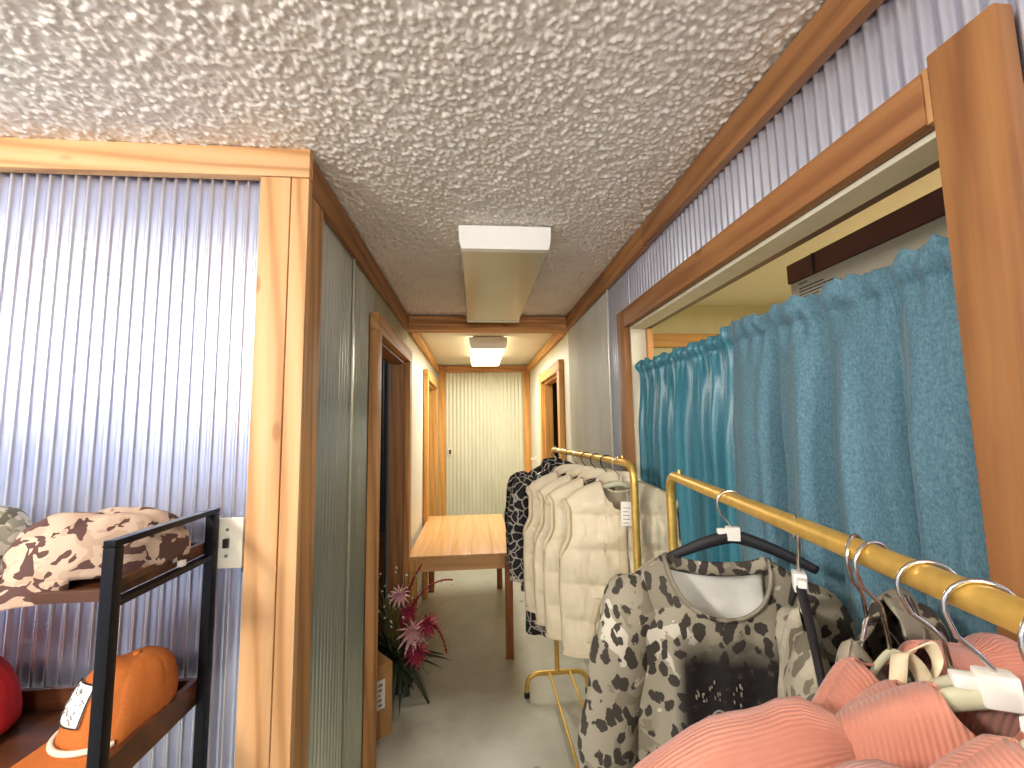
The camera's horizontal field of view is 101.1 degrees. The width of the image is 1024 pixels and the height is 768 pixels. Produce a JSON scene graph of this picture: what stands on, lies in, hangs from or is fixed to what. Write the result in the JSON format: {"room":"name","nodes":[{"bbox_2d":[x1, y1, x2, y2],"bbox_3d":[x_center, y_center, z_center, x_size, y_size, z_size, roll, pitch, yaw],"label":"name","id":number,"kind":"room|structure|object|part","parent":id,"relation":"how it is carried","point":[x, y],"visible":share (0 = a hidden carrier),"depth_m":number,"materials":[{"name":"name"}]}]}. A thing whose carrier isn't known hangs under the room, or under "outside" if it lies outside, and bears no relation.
{"room":"clothing store","nodes":[
{"label":"clothing store","id":0,"kind":"room"},
{"bbox_2d":[0,172,260,767],"bbox_3d":[-1.985,0.552,1.172,2.640,2.575,0.098,0,-6,-5],"label":"wall","id":1,"kind":"structure","parent":0,"point":[127,303],"depth_m":1.26,"materials":[{"name":"metal"}]},
{"bbox_2d":[0,137,313,181],"bbox_3d":[-1.976,-0.686,1.229,2.685,0.095,0.032,0,-6,-5],"label":"trim","id":2,"kind":"structure","parent":1,"relation":"attached to","point":[17,155],"depth_m":1.29,"materials":[{"name":"brown wood"}]},
{"bbox_2d":[217,517,245,568],"bbox_3d":[-0.820,0.457,1.211,0.092,0.140,0.028,0,-6,-5],"label":"light switch","id":3,"kind":"object","parent":1,"relation":"attached to","point":[231,536],"visible":0.86,"depth_m":1.21,"materials":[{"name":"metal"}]},
{"bbox_2d":[234,177,291,767],"bbox_3d":[-0.720,0.586,1.211,0.090,2.476,0.030,0,-6,-5],"label":"trim","id":4,"kind":"structure","parent":1,"relation":"attached to","point":[259,592],"depth_m":1.23,"materials":[{"name":"brown wood"}]},
{"bbox_2d":[270,178,311,767],"bbox_3d":[-0.647,0.585,1.219,0.053,2.476,0.030,0,-6,-5],"label":"trim","id":5,"kind":"structure","parent":1,"relation":"attached to","point":[290,517],"depth_m":1.24,"materials":[{"name":"brown wood"}]},
{"bbox_2d":[307,219,436,767],"bbox_3d":[-0.890,0.774,3.583,0.114,2.575,4.490,0,-6,-5],"label":"wall","id":6,"kind":"structure","parent":0,"point":[348,298],"depth_m":1.71,"materials":[{"name":"grey metal"}]},
{"bbox_2d":[294,196,323,767],"bbox_3d":[-0.642,0.610,1.290,0.025,2.440,0.111,0,-6,-5],"label":"trim","id":7,"kind":"structure","parent":6,"relation":"attached to","point":[317,214],"depth_m":1.32,"materials":[{"name":"beige wood"}]},
{"bbox_2d":[312,161,408,330],"bbox_3d":[-0.737,-0.571,2.334,0.024,0.120,1.961,0,-6,-5],"label":"trim","id":8,"kind":"structure","parent":6,"relation":"attached to","point":[336,217],"depth_m":1.79,"materials":[{"name":"brown wood"}]},
{"bbox_2d":[362,312,411,767],"bbox_3d":[-0.785,0.824,2.609,0.145,2.280,1.160,0,-6,-5],"label":"door frame","id":9,"kind":"structure","parent":6,"relation":"in","point":[400,433],"depth_m":2.29,"materials":[{"name":"beige wood"}]},
{"bbox_3d":[-0.687,0.818,2.080,0.042,2.185,0.095,0,-6,-5],"label":"casing","id":10,"kind":"part","parent":9,"relation":"part of","materials":[{"name":"beige wood"}]},
{"bbox_3d":[-0.751,-0.264,2.721,0.042,0.094,1.160,0,-6,-5],"label":"head casing","id":11,"kind":"part","parent":9,"relation":"part of","materials":[{"name":"beige wood"}]},
{"bbox_3d":[-0.778,0.923,3.136,0.042,2.185,0.095,0,-6,-5],"label":"casing","id":12,"kind":"part","parent":9,"relation":"part of","materials":[{"name":"beige wood"}]},
{"bbox_2d":[410,333,438,371],"bbox_3d":[-0.921,-0.326,4.634,0.030,0.090,2.420,0,-6,-5],"label":"trim","id":13,"kind":"structure","parent":6,"relation":"attached to","point":[417,338],"depth_m":4.26,"materials":[{"name":"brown wood"}]},
{"bbox_2d":[423,369,437,599],"bbox_3d":[-1.003,1.047,4.877,0.190,2.290,1.250,0,-6,-5],"label":"door","id":14,"kind":"structure","parent":6,"relation":"in","point":[430,456],"depth_m":5.33,"materials":[{"name":"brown wood"}]},
{"bbox_3d":[-0.879,1.039,4.309,0.042,2.190,0.100,0,-6,-5],"label":"casing","id":15,"kind":"part","parent":14,"relation":"part of","materials":[{"name":"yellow wood"}]},
{"bbox_3d":[-0.946,-0.044,4.992,0.042,0.099,1.250,0,-6,-5],"label":"head casing","id":16,"kind":"part","parent":14,"relation":"part of","materials":[{"name":"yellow wood"}]},
{"bbox_3d":[-0.977,1.153,5.449,0.042,2.190,0.100,0,-6,-5],"label":"casing","id":17,"kind":"part","parent":14,"relation":"part of","materials":[{"name":"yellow wood"}]},
{"bbox_2d":[379,358,389,636],"bbox_3d":[-1.747,0.775,3.075,1.640,2.500,0.090,0,-6,-5],"label":"wall","id":18,"kind":"structure","parent":0,"point":[385,382],"depth_m":3.14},
{"bbox_2d":[378,533,384,635],"bbox_3d":[-1.731,1.550,2.936,1.635,0.930,0.025,0,-6,-5],"label":"trim","id":19,"kind":"structure","parent":18,"relation":"attached to","point":[381,535],"depth_m":3.01,"materials":[{"name":"brown wood"}]},
{"bbox_2d":[0,0,825,364],"bbox_3d":[-1.225,-0.802,1.034,4.150,0.130,10.100,0,-6,-5],"label":"ceiling","id":20,"kind":"structure","parent":0,"point":[424,120],"depth_m":1.13,"materials":[{"name":"white paint"}]},
{"bbox_2d":[469,336,506,366],"bbox_3d":[-0.278,-0.337,4.625,0.365,0.119,1.250,0,-6,-5],"label":"ceiling light","id":21,"kind":"object","parent":20,"relation":"attached to","point":[485,351],"visible":1,"depth_m":4.14,"materials":[{"name":"white plastic"}]},
{"bbox_2d":[470,348,504,365],"bbox_3d":[-0.278,-0.333,4.624,0.360,0.103,1.190,0,-6,-5],"label":"diffuser","id":22,"kind":"object","parent":21,"relation":"attached to","point":[479,356],"depth_m":4.50,"materials":[{"name":"beige plastic"}]},
{"bbox_2d":[459,225,550,322],"bbox_3d":[-0.086,-0.582,2.497,0.406,0.117,1.310,0,-6,-5],"label":"ceiling light","id":23,"kind":"object","parent":20,"relation":"attached to","point":[501,265],"visible":1,"depth_m":2.06,"materials":[{"name":"white plastic"}]},
{"bbox_2d":[461,251,545,320],"bbox_3d":[-0.086,-0.578,2.497,0.400,0.101,1.250,0,-6,-5],"label":"diffuser","id":24,"kind":"object","parent":23,"relation":"attached to","point":[498,285],"depth_m":2.27,"materials":[{"name":"beige plastic"}]},
{"bbox_2d":[376,555,587,767],"bbox_3d":[-0.200,1.871,1.308,6.200,0.080,11.000,0,-6,-5],"label":"floor","id":25,"kind":"structure","parent":0,"point":[478,714],"depth_m":2.66,"materials":[{"name":"grey concrete"}]},
{"bbox_2d":[0,505,219,767],"bbox_3d":[-1.199,1.037,0.889,0.884,1.530,0.472,0,-6,-5],"label":"shelf unit","id":26,"kind":"object","parent":25,"relation":"on","point":[42,707],"depth_m":0.96,"materials":[{"name":"black metal"}]},
{"bbox_3d":[-1.347,0.749,0.974,0.308,0.207,0.226,1,-6,-20],"label":"baseball cap","id":27,"kind":"part","parent":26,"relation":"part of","materials":[{"name":"red fabric"}]},
{"bbox_3d":[-1.319,0.371,0.940,0.226,0.191,0.356,-5,-7,37],"label":"baseball cap","id":28,"kind":"part","parent":26,"relation":"part of","materials":[{"name":"beige fabric"}]},
{"bbox_3d":[-0.969,0.754,0.973,0.198,0.191,0.329,-3,-6,23],"label":"baseball cap","id":29,"kind":"part","parent":26,"relation":"part of","materials":[{"name":"orange fabric"}]},
{"bbox_3d":[-1.013,0.378,0.972,0.242,0.171,0.440,-6,-7,41],"label":"baseball cap","id":30,"kind":"part","parent":26,"relation":"part of","materials":[{"name":"beige fabric"}]},
{"bbox_2d":[0,677,196,767],"bbox_3d":[-1.231,0.820,0.952,0.786,0.065,0.329,0,-6,-5],"label":"shelf","id":31,"kind":"object","parent":26,"relation":"on","point":[42,707],"depth_m":1.03,"materials":[{"name":"brown wood"}]},
{"bbox_3d":[-0.809,1.059,0.797,0.024,1.455,0.024,0,-6,-5],"label":"post","id":32,"kind":"part","parent":26,"relation":"part of","materials":[{"name":"black metal"}]},
{"bbox_2d":[28,542,203,604],"bbox_3d":[-1.237,0.447,0.989,0.786,0.032,0.329,0,-6,-5],"label":"shelf","id":33,"kind":"object","parent":26,"relation":"on","point":[83,590],"depth_m":0.92,"materials":[{"name":"brown wood"}]},
{"bbox_3d":[-0.946,0.746,1.024,0.192,0.165,0.221,-4,-6,26],"label":"crown","id":34,"kind":"part","parent":26,"relation":"part of","materials":[{"name":"orange fabric"}]},
{"bbox_3d":[-0.833,0.467,1.021,0.022,0.013,0.305,0,-6,-5],"label":"rail","id":35,"kind":"part","parent":26,"relation":"part of","materials":[{"name":"black metal"}]},
{"bbox_3d":[-0.837,1.092,1.125,0.024,1.455,0.024,0,-6,-5],"label":"post","id":36,"kind":"part","parent":26,"relation":"part of","materials":[{"name":"black metal"}]},
{"bbox_2d":[376,651,392,740],"bbox_3d":[-0.822,1.758,2.370,0.214,0.374,0.213,-6,-8,44],"label":"cardboard box","id":37,"kind":"object","parent":25,"relation":"on","point":[384,664],"visible":0.32,"depth_m":2.34,"materials":[{"name":"brown cardboard"}]},
{"bbox_2d":[378,683,382,707],"bbox_3d":[-0.756,1.713,2.290,0.001,0.116,0.115,-6,-8,44],"label":"print","id":38,"kind":"object","parent":37,"relation":"attached to","point":[380,685],"depth_m":2.32},
{"bbox_2d":[378,562,452,716],"bbox_3d":[-0.759,1.654,2.770,0.680,0.899,0.660,-6,-8,44],"label":"flower arrangement","id":39,"kind":"object","parent":25,"relation":"on","point":[395,643],"visible":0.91,"depth_m":2.67,"materials":[{"name":"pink plant"}]},
{"bbox_3d":[-0.758,1.891,2.771,0.225,0.188,0.225,0,-6,-5],"label":"pot","id":40,"kind":"part","parent":39,"relation":"part of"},
{"bbox_2d":[409,514,513,659],"bbox_3d":[-0.429,1.699,3.757,0.769,0.752,1.400,0,-6,-5],"label":"table","id":41,"kind":"object","parent":25,"relation":"on","point":[444,543],"visible":0.93,"depth_m":3.27,"materials":[{"name":"brown wood"}]},
{"bbox_3d":[-0.722,1.647,3.064,0.056,0.728,0.056,0,-6,-5],"label":"leg","id":42,"kind":"part","parent":41,"relation":"part of","materials":[{"name":"brown wood"}]},
{"bbox_3d":[-0.836,1.780,4.386,0.056,0.728,0.056,0,-6,-5],"label":"leg","id":43,"kind":"part","parent":41,"relation":"part of","materials":[{"name":"brown wood"}]},
{"bbox_3d":[-0.135,1.775,4.447,0.056,0.728,0.056,0,-6,-5],"label":"leg","id":44,"kind":"part","parent":41,"relation":"part of","materials":[{"name":"brown wood"}]},
{"bbox_3d":[-0.021,1.642,3.125,0.056,0.728,0.056,0,-6,-5],"label":"leg","id":45,"kind":"part","parent":41,"relation":"part of","materials":[{"name":"brown wood"}]},
{"bbox_2d":[524,446,641,767],"bbox_3d":[0.372,1.115,2.119,0.425,1.566,1.306,0,-6,-9],"label":"rack","id":46,"kind":"object","parent":25,"relation":"on","point":[637,560],"visible":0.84,"depth_m":1.99,"materials":[{"name":"gold metal"}]},
{"bbox_3d":[0.289,1.759,2.047,0.015,0.016,1.240,0,-6,-5],"label":"rod","id":47,"kind":"part","parent":46,"relation":"part of","materials":[{"name":"gold metal"}]},
{"bbox_3d":[0.419,1.758,2.059,0.015,0.016,1.240,0,-6,-5],"label":"rod","id":48,"kind":"part","parent":46,"relation":"part of","materials":[{"name":"gold metal"}]},
{"bbox_2d":[586,453,601,480],"bbox_3d":[0.395,0.411,1.970,0.366,0.174,0.014,-2,-6,8],"label":"clothes hanger","id":49,"kind":"object","parent":46,"relation":"hanging from","point":[594,453],"visible":0.2,"depth_m":1.98,"materials":[{"name":"black metal"}]},
{"bbox_2d":[533,466,597,625],"bbox_3d":[0.348,0.739,1.928,0.514,0.708,0.170,-2,-6,9],"label":"vest","id":50,"kind":"object","parent":49,"relation":"hanging from","point":[543,528],"visible":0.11,"depth_m":1.94,"materials":[{"name":"beige fabric"}]},
{"bbox_3d":[0.360,0.395,2.190,0.029,0.095,1.272,0,-6,-9],"label":"rail","id":51,"kind":"part","parent":46,"relation":"part of","materials":[{"name":"gold metal"}]},
{"bbox_2d":[584,455,609,485],"bbox_3d":[0.415,0.397,1.842,0.366,0.174,0.014,-2,-6,10],"label":"clothes hanger","id":52,"kind":"object","parent":46,"relation":"hanging from","point":[603,455],"visible":0.23,"depth_m":1.85,"materials":[{"name":"black metal"}]},
{"bbox_2d":[543,468,629,640],"bbox_3d":[0.385,0.725,1.804,0.514,0.708,0.160,-2,-6,10],"label":"vest","id":53,"kind":"object","parent":52,"relation":"hanging from","point":[552,543],"visible":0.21,"depth_m":1.81,"materials":[{"name":"beige fabric"}]},
{"bbox_2d":[602,457,629,488],"bbox_3d":[0.435,0.383,1.714,0.366,0.174,0.014,-2,-6,7],"label":"clothes hanger","id":54,"kind":"object","parent":46,"relation":"hanging from","point":[615,483],"visible":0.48,"depth_m":1.71,"materials":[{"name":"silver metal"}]},
{"bbox_3d":[0.435,0.431,1.709,0.366,0.078,0.014,-2,-6,8],"label":"arm","id":55,"kind":"part","parent":54,"relation":"part of"},
{"bbox_2d":[559,471,680,658],"bbox_3d":[0.439,0.710,1.672,0.511,0.708,0.173,-2,-6,8],"label":"vest","id":56,"kind":"object","parent":54,"relation":"hanging from","point":[596,547],"visible":0.5,"depth_m":1.65,"materials":[{"name":"beige fabric"}]},
{"bbox_2d":[666,469,1023,633],"bbox_3d":[0.452,0.970,0.607,0.524,1.556,1.372,-1,-6,1],"label":"rack","id":57,"kind":"object","parent":25,"relation":"on","point":[1002,609],"visible":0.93,"depth_m":0.47,"materials":[{"name":"gold metal"}]},
{"bbox_2d":[668,490,818,574],"bbox_3d":[0.458,0.303,0.876,0.308,0.163,0.018,-2,-6,12],"label":"clothes hanger","id":58,"kind":"object","parent":57,"relation":"hanging from","point":[729,534],"visible":0.9,"depth_m":0.87,"materials":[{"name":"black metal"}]},
{"bbox_2d":[577,552,857,767],"bbox_3d":[0.407,0.675,0.833,0.565,0.653,0.138,-2,-6,12],"label":"leopard top","id":59,"kind":"object","parent":58,"relation":"hanging from","point":[677,643],"visible":0.59,"depth_m":0.83,"materials":[{"name":"beige fabric"}]},
{"bbox_2d":[696,680,742,714],"bbox_3d":[0.411,0.621,0.791,0.123,0.112,0.028,0,-6,-5],"label":"print","id":60,"kind":"object","parent":59,"relation":"attached to","point":[713,697],"depth_m":0.80},
{"bbox_3d":[0.459,0.343,0.873,0.308,0.082,0.018,-2,-6,12],"label":"arm","id":61,"kind":"part","parent":58,"relation":"part of","materials":[{"name":"black plastic"}]},
{"bbox_2d":[788,512,824,686],"bbox_3d":[0.439,0.293,0.644,0.018,0.189,0.288,-4,-6,26],"label":"clothes hanger","id":62,"kind":"object","parent":57,"relation":"hanging from","point":[799,585],"visible":0.95,"depth_m":0.60,"materials":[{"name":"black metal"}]},
{"bbox_2d":[775,606,830,700],"bbox_3d":[0.451,0.644,0.606,0.106,0.585,0.402,-4,-6,26],"label":"leopard top","id":63,"kind":"object","parent":62,"relation":"hanging from","point":[797,675],"visible":0.34,"depth_m":0.62,"materials":[{"name":"beige fabric"}]},
{"bbox_3d":[0.439,0.341,0.639,0.014,0.092,0.288,-4,-6,26],"label":"arm","id":64,"kind":"part","parent":62,"relation":"part of","materials":[{"name":"black plastic"}]},
{"bbox_2d":[845,533,899,648],"bbox_3d":[0.462,0.301,0.539,0.199,0.226,0.005,3,-7,-33],"label":"clothes hanger","id":65,"kind":"object","parent":57,"relation":"hanging from","point":[867,618],"visible":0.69,"depth_m":0.52,"materials":[{"name":"silver metal"}]},
{"bbox_3d":[0.454,0.341,0.529,0.204,0.105,0.005,-12,2,-34],"label":"arm","id":66,"kind":"part","parent":65,"relation":"part of","materials":[{"name":"silver metal"}]},
{"bbox_2d":[835,588,950,682],"bbox_3d":[0.524,0.604,0.544,0.501,0.650,0.093,3,-7,-33],"label":"leopard top","id":67,"kind":"object","parent":65,"relation":"hanging from","point":[904,627],"visible":0.16,"depth_m":0.57,"materials":[{"name":"beige fabric"}]},
{"bbox_2d":[853,540,929,675],"bbox_3d":[0.448,0.316,0.488,0.254,0.265,0.006,0,-6,-10],"label":"clothes hanger","id":68,"kind":"object","parent":57,"relation":"hanging from","point":[883,658],"visible":0.33,"depth_m":0.49,"materials":[{"name":"silver metal"}]},
{"bbox_3d":[0.443,0.370,0.481,0.255,0.132,0.006,-6,-5,-10],"label":"arm","id":69,"kind":"part","parent":68,"relation":"part of"},
{"bbox_2d":[811,632,1023,712],"bbox_3d":[0.478,0.623,0.463,0.664,0.689,0.135,0,-6,-9],"label":"sweater","id":70,"kind":"object","parent":68,"relation":"hanging from","point":[849,677],"visible":0.3,"depth_m":0.47,"materials":[{"name":"pink fabric"}]},
{"bbox_2d":[895,559,955,687],"bbox_3d":[0.444,0.290,0.407,0.257,0.229,0.014,-3,-6,18],"label":"clothes hanger","id":71,"kind":"object","parent":57,"relation":"hanging from","point":[942,681],"visible":0.18,"depth_m":0.42,"materials":[{"name":"silver metal"}]},
{"bbox_2d":[836,680,1023,740],"bbox_3d":[0.495,0.616,0.360,0.669,0.675,0.129,-3,-6,18],"label":"sweater","id":72,"kind":"object","parent":71,"relation":"hanging from","point":[883,685],"visible":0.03,"depth_m":0.43,"materials":[{"name":"pink fabric"}]},
{"bbox_3d":[0.439,0.335,0.405,0.260,0.106,0.014,-11,-8,17],"label":"arm","id":73,"kind":"part","parent":71,"relation":"part of"},
{"bbox_2d":[939,578,1023,715],"bbox_3d":[0.420,0.253,0.363,0.257,0.164,0.018,-3,-6,24],"label":"clothes hanger","id":74,"kind":"object","parent":57,"relation":"hanging from","point":[989,687],"visible":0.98,"depth_m":0.36,"materials":[{"name":"silver metal"}]},
{"bbox_2d":[633,681,1021,767],"bbox_3d":[0.414,0.589,0.334,0.720,0.659,0.135,-3,-6,23],"label":"sweater","id":75,"kind":"object","parent":74,"relation":"hanging from","point":[909,725],"visible":0.89,"depth_m":0.39,"materials":[{"name":"pink fabric"}]},
{"bbox_3d":[0.420,0.293,0.359,0.257,0.072,0.014,-6,-7,23],"label":"arm","id":76,"kind":"part","parent":74,"relation":"part of"},
{"bbox_2d":[1017,616,1023,747],"bbox_3d":[0.410,0.246,0.313,0.257,0.158,0.018,-1,-6,-4],"label":"clothes hanger","id":77,"kind":"object","parent":57,"relation":"hanging from","point":[1020,635],"visible":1,"depth_m":0.32,"materials":[{"name":"silver metal"}]},
{"bbox_2d":[835,734,1023,767],"bbox_3d":[0.415,0.581,0.280,0.648,0.647,0.142,-1,-6,-4],"label":"sweater","id":78,"kind":"object","parent":77,"relation":"hanging from","point":[984,750],"visible":1,"depth_m":0.31,"materials":[{"name":"pink fabric"}]},
{"bbox_3d":[1.150,0.776,0.752,0.340,1.985,1.850,0,-6,-5],"label":"wall shelf","id":79,"kind":"object","parent":25,"relation":"on","visible":0},
{"bbox_2d":[787,187,947,296],"bbox_3d":[1.129,-0.334,0.993,0.235,0.268,1.002,0,-6,-5],"label":"storage box","id":80,"kind":"object","parent":79,"relation":"on","point":[875,245],"visible":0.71,"depth_m":1.17,"materials":[{"name":"brown wood"}]},
{"bbox_2d":[437,365,526,515],"bbox_3d":[-0.385,0.990,5.854,1.470,2.575,0.110,0,-6,-5],"label":"wall","id":81,"kind":"structure","parent":0,"point":[439,365],"depth_m":5.85,"materials":[{"name":"beige paint"}]},
{"bbox_2d":[439,372,445,515],"bbox_3d":[-0.943,1.055,5.729,0.095,2.440,0.030,0,-6,-5],"label":"trim","id":82,"kind":"structure","parent":81,"relation":"attached to","point":[442,375],"depth_m":5.74,"materials":[{"name":"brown wood"}]},
{"bbox_2d":[438,366,526,372],"bbox_3d":[-0.393,-0.209,5.898,1.280,0.090,0.040,0,-6,-5],"label":"trim","id":83,"kind":"structure","parent":81,"relation":"attached to","point":[448,369],"depth_m":5.88,"materials":[{"name":"beige wood"}]},
{"bbox_2d":[446,372,523,523],"bbox_3d":[-0.363,1.047,5.775,1.060,2.425,0.036,0,-6,-5],"label":"door","id":84,"kind":"structure","parent":81,"relation":"in","point":[477,404],"depth_m":5.81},
{"bbox_2d":[523,372,530,472],"bbox_3d":[0.217,1.046,5.830,0.095,2.440,0.030,0,-6,-5],"label":"trim","id":85,"kind":"structure","parent":81,"relation":"attached to","point":[526,377],"depth_m":5.87,"materials":[{"name":"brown wood"}]},
{"bbox_2d":[552,305,771,457],"bbox_3d":[1.377,0.644,2.646,1.528,2.575,5.860,0,-6,-5],"label":"wall","id":86,"kind":"structure","parent":0,"point":[696,319],"depth_m":2.91,"materials":[{"name":"yellow paint"}]},
{"bbox_2d":[653,334,717,347],"bbox_3d":[1.325,-0.295,2.872,1.458,0.090,0.030,0,-6,-5],"label":"trim","id":87,"kind":"structure","parent":86,"relation":"attached to","point":[659,340],"depth_m":2.84,"materials":[{"name":"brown wood"}]},
{"bbox_2d":[529,0,1023,667],"bbox_3d":[0.542,0.691,2.979,0.080,2.575,5.948,0,-6,-5],"label":"wall","id":88,"kind":"structure","parent":0,"point":[891,48],"depth_m":1.15,"materials":[{"name":"metal"}]},
{"bbox_2d":[408,316,567,332],"bbox_3d":[-0.184,-0.480,3.412,1.270,0.110,0.140,0,-6,-5],"label":"trim","id":89,"kind":"structure","parent":88,"relation":"attached to","point":[417,324],"depth_m":3.36,"materials":[{"name":"beige wood"}]},
{"bbox_2d":[527,333,565,371],"bbox_3d":[0.334,-0.335,4.743,0.030,0.090,2.420,0,-6,-5],"label":"trim","id":90,"kind":"structure","parent":88,"relation":"attached to","point":[556,337],"depth_m":4.39,"materials":[{"name":"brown wood"}]},
{"bbox_2d":[539,359,565,460],"bbox_3d":[0.437,0.964,4.127,0.130,2.260,1.140,0,-6,-5],"label":"door","id":91,"kind":"structure","parent":88,"relation":"in","point":[545,389],"depth_m":4.61,"materials":[{"name":"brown wood"}]},
{"bbox_3d":[0.350,1.066,4.634,0.042,2.160,0.100,0,-6,-5],"label":"casing","id":92,"kind":"part","parent":91,"relation":"part of","materials":[{"name":"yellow wood"}]},
{"bbox_3d":[0.376,-0.111,4.229,0.042,0.099,1.140,0,-6,-5],"label":"head casing","id":93,"kind":"part","parent":91,"relation":"part of","materials":[{"name":"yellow wood"}]},
{"bbox_3d":[0.438,0.963,3.603,0.042,2.160,0.100,0,-6,-5],"label":"casing","id":94,"kind":"part","parent":91,"relation":"part of","materials":[{"name":"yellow wood"}]},
{"bbox_2d":[566,225,647,328],"bbox_3d":[0.517,-0.572,2.636,0.030,0.104,1.576,0,-6,-5],"label":"trim","id":95,"kind":"structure","parent":88,"relation":"attached to","point":[633,249],"depth_m":2.30,"materials":[{"name":"brown wood"}]},
{"bbox_2d":[616,3,1023,642],"bbox_3d":[0.692,0.673,1.284,0.134,2.272,1.609,0,-6,-5],"label":"window","id":96,"kind":"structure","parent":88,"relation":"in","point":[970,91],"depth_m":0.63,"materials":[{"name":"brown wood"}]},
{"bbox_3d":[0.578,0.757,2.026,0.030,2.255,0.100,0,-6,-5],"label":"casing","id":97,"kind":"part","parent":96,"relation":"part of","materials":[{"name":"brown wood"}]},
{"bbox_3d":[0.684,0.803,1.993,0.028,2.152,0.095,0,-6,-5],"label":"trim","id":98,"kind":"part","parent":96,"relation":"part of","materials":[{"name":"beige wood"}]},
{"bbox_3d":[0.625,-0.396,1.386,0.030,0.090,1.406,0,-6,-5],"label":"head casing","id":99,"kind":"part","parent":96,"relation":"part of","materials":[{"name":"brown wood"}]},
{"bbox_3d":[0.728,-0.376,1.384,0.028,0.072,1.545,0,-6,-5],"label":"trim","id":100,"kind":"part","parent":96,"relation":"part of","materials":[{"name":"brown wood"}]},
{"bbox_3d":[0.706,0.598,0.526,0.032,2.272,0.090,0,-6,-5],"label":"casing","id":101,"kind":"part","parent":96,"relation":"part of","materials":[{"name":"brown wood"}]},
{"bbox_3d":[0.722,-0.118,1.358,0.026,0.025,1.401,0,-6,-5],"label":"curtain rod","id":102,"kind":"object","parent":96,"relation":"attached to","visible":0},
{"bbox_2d":[635,326,740,561],"bbox_3d":[0.675,0.825,1.569,0.095,1.966,0.773,0,-6,-5],"label":"curtain","id":103,"kind":"object","parent":102,"relation":"hanging from","point":[685,424],"visible":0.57,"depth_m":1.54,"materials":[{"name":"teal fabric"}]},
{"bbox_2d":[727,234,996,642],"bbox_3d":[0.733,0.752,0.878,0.118,1.973,0.668,0,-6,-5],"label":"curtain","id":104,"kind":"object","parent":102,"relation":"hanging from","point":[851,411],"visible":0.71,"depth_m":0.84,"materials":[{"name":"blue fabric"}]},
{"bbox_2d":[694,168,941,304],"bbox_3d":[1.472,-0.754,1.433,1.528,0.115,3.160,0,-6,-5],"label":"ceiling","id":105,"kind":"structure","parent":0,"point":[768,284],"depth_m":2.11,"materials":[{"name":"beige paint"}]},
{"bbox_3d":[0.967,0.196,-1.954,0.078,2.575,4.000,0,-6,-5],"label":"wall","id":106,"kind":"structure","parent":0,"visible":0},
{"bbox_2d":[642,0,884,245],"bbox_3d":[0.828,-0.937,-0.985,0.030,0.100,5.720,0,-6,-5],"label":"trim","id":107,"kind":"structure","parent":106,"relation":"attached to","point":[834,22],"depth_m":1.05,"materials":[{"name":"brown wood"}]},
{"label":"clothes hanger","id":108,"kind":"object","parent":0,"visible":0},
{"bbox_2d":[504,458,561,591],"bbox_3d":[0.261,0.870,2.617,0.621,0.814,0.117,-2,-6,9],"label":"jacket","id":109,"kind":"object","parent":108,"relation":"hanging from","point":[544,463],"visible":0.06,"depth_m":2.64,"materials":[{"name":"black fabric"}]},
{"label":"clothes hanger","id":110,"kind":"object","parent":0,"visible":0},
{"bbox_2d":[507,461,575,636],"bbox_3d":[0.286,0.902,2.353,0.623,0.934,0.122,-2,-6,6],"label":"jacket","id":111,"kind":"object","parent":110,"relation":"hanging from","point":[518,510],"visible":0.06,"depth_m":2.35,"materials":[{"name":"black fabric"}]},
{"label":"clothes hanger","id":112,"kind":"object","parent":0,"visible":0},
{"bbox_2d":[523,464,595,612],"bbox_3d":[0.303,0.754,2.063,0.512,0.708,0.162,-2,-6,12],"label":"vest","id":113,"kind":"object","parent":112,"relation":"hanging from","point":[531,525],"visible":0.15,"depth_m":2.09,"materials":[{"name":"beige fabric"}]}
]}

